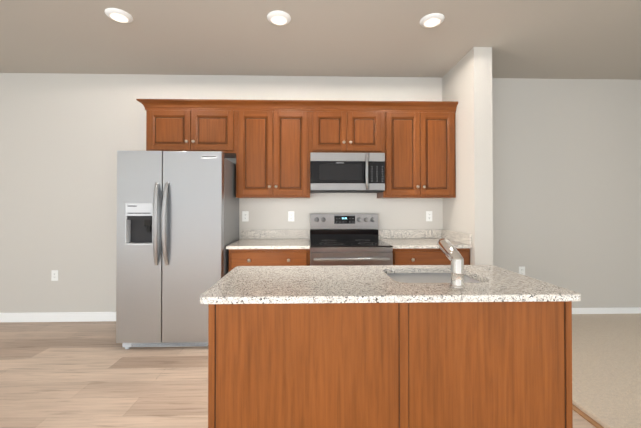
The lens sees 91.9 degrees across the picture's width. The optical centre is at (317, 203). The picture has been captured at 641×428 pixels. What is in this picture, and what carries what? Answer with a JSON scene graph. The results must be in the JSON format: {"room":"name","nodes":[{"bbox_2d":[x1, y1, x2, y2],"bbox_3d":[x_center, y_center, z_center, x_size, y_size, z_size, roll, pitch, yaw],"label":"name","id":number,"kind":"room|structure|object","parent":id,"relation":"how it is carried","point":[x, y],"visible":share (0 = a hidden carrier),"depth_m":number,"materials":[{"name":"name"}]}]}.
{"room":"kitchen","nodes":[
{"label":"kitchen","id":0,"kind":"room"},
{"bbox_2d":[0,321,595,427],"bbox_3d":[0.069,1.335,0.404,9.400,0.100,6.540,0,-1,-1],"label":"floor","id":1,"kind":"structure","parent":0,"point":[74,375],"depth_m":2.28,"materials":[{"name":"wood"}]},
{"bbox_2d":[116,151,238,348],"bbox_3d":[-1.325,0.422,3.075,0.921,1.775,0.775,0,-1,-1],"label":"fridge","id":2,"kind":"object","parent":1,"relation":"on","point":[177,222],"visible":0.83,"depth_m":2.75,"materials":[{"name":"grey metal"}]},
{"bbox_2d":[229,249,309,271],"bbox_3d":[-0.460,0.869,3.183,0.760,0.883,0.661,0,-1,-1],"label":"base cabinet","id":3,"kind":"object","parent":1,"relation":"on","point":[269,257],"visible":0.27,"depth_m":2.89,"materials":[{"name":"brown wood"}]},
{"bbox_2d":[226,230,309,248],"bbox_3d":[-0.467,0.360,3.195,0.775,0.132,0.646,0,-1,-1],"label":"countertop","id":4,"kind":"structure","parent":3,"relation":"on","point":[274,239],"depth_m":3.33,"materials":[{"name":"stone"}]},
{"bbox_2d":[310,214,392,265],"bbox_3d":[0.304,0.712,3.145,0.762,1.197,0.744,0,-1,-1],"label":"range","id":5,"kind":"object","parent":1,"relation":"on","point":[344,239],"visible":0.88,"depth_m":3.11,"materials":[{"name":"silver metal"}]},
{"bbox_2d":[208,303,572,427],"bbox_3d":[0.306,0.854,1.625,1.530,0.884,0.665,0,-1,-1],"label":"kitchen island","id":6,"kind":"object","parent":1,"relation":"on","point":[457,343],"depth_m":1.30,"materials":[{"name":"brown wood"}]},
{"bbox_2d":[200,265,580,306],"bbox_3d":[0.306,0.396,1.599,1.596,0.030,0.656,0,-1,-1],"label":"island countertop","id":7,"kind":"structure","parent":6,"relation":"on","point":[242,286],"depth_m":1.38,"materials":[{"name":"beige stone"}]},
{"bbox_2d":[388,271,483,282],"bbox_3d":[0.613,0.506,1.661,0.503,0.213,0.373,0,-1,-1],"label":"sink","id":8,"kind":"object","parent":7,"relation":"in","point":[404,276],"depth_m":1.84,"materials":[{"name":"silver metal"}]},
{"bbox_2d":[437,239,467,286],"bbox_3d":[0.633,0.277,1.477,0.068,0.205,0.204,0,-1,-1],"label":"faucet","id":9,"kind":"object","parent":7,"relation":"on","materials":[{"name":"silver metal"}]},
{"bbox_2d":[392,248,469,264],"bbox_3d":[1.066,0.869,3.222,0.760,0.883,0.661,0,-1,-1],"label":"base cabinet","id":10,"kind":"object","parent":1,"relation":"on","point":[419,257],"visible":0.06,"depth_m":2.93,"materials":[{"name":"brown wood"}]},
{"bbox_2d":[378,229,471,248],"bbox_3d":[1.066,0.360,3.234,0.761,0.132,0.646,0,-1,-1],"label":"countertop","id":11,"kind":"structure","parent":10,"relation":"on","point":[412,238],"depth_m":3.35,"materials":[{"name":"stone"}]},
{"bbox_2d":[572,404,603,427],"bbox_3d":[1.672,1.275,0.024,0.037,0.012,5.698,0,-1,-1],"label":"trim","id":12,"kind":"structure","parent":1,"relation":"on","point":[586,417],"depth_m":1.86,"materials":[{"name":"brown wood"}]},
{"bbox_2d":[572,313,640,427],"bbox_3d":[3.225,1.267,0.410,3.086,0.036,6.386,0,-1,-1],"label":"carpet","id":13,"kind":"object","parent":1,"relation":"on","point":[606,370],"visible":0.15,"depth_m":2.38,"materials":[{"name":"beige carpet"}]},
{"bbox_2d":[0,73,640,312],"bbox_3d":[-0.012,-0.071,3.611,9.700,2.770,0.150,0,-1,-1],"label":"wall","id":14,"kind":"structure","parent":0,"point":[566,183],"depth_m":3.55,"materials":[{"name":"grey paint"}]},
{"bbox_2d":[51,270,57,280],"bbox_3d":[-2.924,0.801,3.449,0.072,0.116,0.007,0,-1,-1],"label":"outlet","id":15,"kind":"object","parent":14,"relation":"attached to","point":[54,275],"visible":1,"depth_m":3.45,"materials":[{"name":"white plastic"}]},
{"bbox_2d":[0,312,115,321],"bbox_3d":[-3.259,1.260,3.434,2.900,0.105,0.014,0,-1,-1],"label":"baseboard","id":16,"kind":"structure","parent":14,"relation":"attached to","point":[60,317],"depth_m":3.44,"materials":[{"name":"white"}]},
{"bbox_2d":[145,107,235,157],"bbox_3d":[-1.301,-0.746,3.335,0.914,0.457,0.346,0,-1,-1],"label":"upper cabinet","id":17,"kind":"object","parent":14,"relation":"attached to","point":[167,128],"depth_m":3.17,"materials":[{"name":"brown wood"}]},
{"bbox_2d":[242,211,248,221],"bbox_3d":[-0.818,0.145,3.509,0.072,0.116,0.007,0,-1,-1],"label":"outlet","id":18,"kind":"object","parent":14,"relation":"attached to","point":[245,216],"visible":1,"depth_m":3.51,"materials":[{"name":"white plastic"}]},
{"bbox_2d":[228,107,315,197],"bbox_3d":[-0.463,-0.517,3.354,0.838,0.914,0.346,0,-1,-1],"label":"upper cabinet","id":19,"kind":"object","parent":14,"relation":"attached to","point":[270,146],"depth_m":3.19,"materials":[{"name":"brown wood"}]},
{"bbox_2d":[288,211,293,220],"bbox_3d":[-0.300,0.146,3.522,0.072,0.116,0.007,0,-1,-1],"label":"outlet","id":20,"kind":"object","parent":14,"relation":"attached to","point":[290,215],"visible":1,"depth_m":3.52,"materials":[{"name":"white plastic"}]},
{"bbox_2d":[316,107,383,152],"bbox_3d":[0.298,-0.745,3.375,0.762,0.457,0.346,0,-1,-1],"label":"upper cabinet","id":21,"kind":"object","parent":14,"relation":"attached to","point":[338,129],"depth_m":3.21,"materials":[{"name":"brown wood"}]},
{"bbox_2d":[310,152,384,192],"bbox_3d":[0.300,-0.317,3.318,0.756,0.394,0.453,0,-1,-1],"label":"over-the-range microwave","id":22,"kind":"object","parent":21,"relation":"attached to","point":[347,172],"visible":1,"depth_m":3.14,"materials":[{"name":"grey metal"}]},
{"bbox_2d":[377,107,455,197],"bbox_3d":[1.041,-0.517,3.392,0.800,0.914,0.346,0,-1,-1],"label":"upper cabinet","id":23,"kind":"object","parent":14,"relation":"attached to","point":[419,142],"depth_m":3.22,"materials":[{"name":"brown wood"}]},
{"bbox_2d":[426,211,431,220],"bbox_3d":[1.281,0.146,3.562,0.072,0.116,0.007,0,-1,-1],"label":"outlet","id":24,"kind":"object","parent":14,"relation":"attached to","point":[428,215],"visible":1,"depth_m":3.56,"materials":[{"name":"white plastic"}]},
{"bbox_2d":[519,266,524,274],"bbox_3d":[2.361,0.786,3.584,0.072,0.116,0.007,0,-1,-1],"label":"outlet","id":25,"kind":"object","parent":14,"relation":"attached to","point":[522,270],"visible":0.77,"depth_m":3.58,"materials":[{"name":"white plastic"}]},
{"bbox_2d":[572,307,640,313],"bbox_3d":[3.151,1.262,3.597,3.076,0.105,0.014,0,-1,-1],"label":"baseboard","id":26,"kind":"structure","parent":14,"relation":"attached to","point":[624,310],"depth_m":3.60,"materials":[{"name":"white wood"}]},
{"bbox_2d":[0,0,640,79],"bbox_3d":[0.071,-1.566,0.356,9.700,0.160,6.690,0,-1,-1],"label":"ceiling","id":27,"kind":"structure","parent":0,"point":[564,39],"depth_m":2.73,"materials":[{"name":"beige paint"}]},
{"bbox_2d":[105,8,132,22],"bbox_3d":[-1.548,-1.457,2.419,0.188,0.021,0.188,0,-1,-1],"label":"recessed light","id":28,"kind":"object","parent":27,"relation":"in","point":[118,15],"visible":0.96,"depth_m":2.39,"materials":[{"name":"white"}]},
{"bbox_2d":[267,10,290,25],"bbox_3d":[-0.305,-1.457,2.451,0.188,0.021,0.188,0,-1,-1],"label":"recessed light","id":29,"kind":"object","parent":27,"relation":"in","point":[278,17],"visible":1,"depth_m":2.42,"materials":[{"name":"white"}]},
{"bbox_2d":[420,13,444,27],"bbox_3d":[0.914,-1.456,2.482,0.188,0.021,0.188,0,-1,-1],"label":"recessed light","id":30,"kind":"object","parent":27,"relation":"in","point":[432,20],"visible":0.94,"depth_m":2.45,"materials":[{"name":"white"}]},
{"bbox_2d":[442,47,492,264],"bbox_3d":[1.535,-0.074,3.230,0.173,2.770,0.690,0,-1,-1],"label":"wall","id":31,"kind":"structure","parent":0,"point":[467,86],"depth_m":2.90,"materials":[{"name":"grey paint"}]}
]}

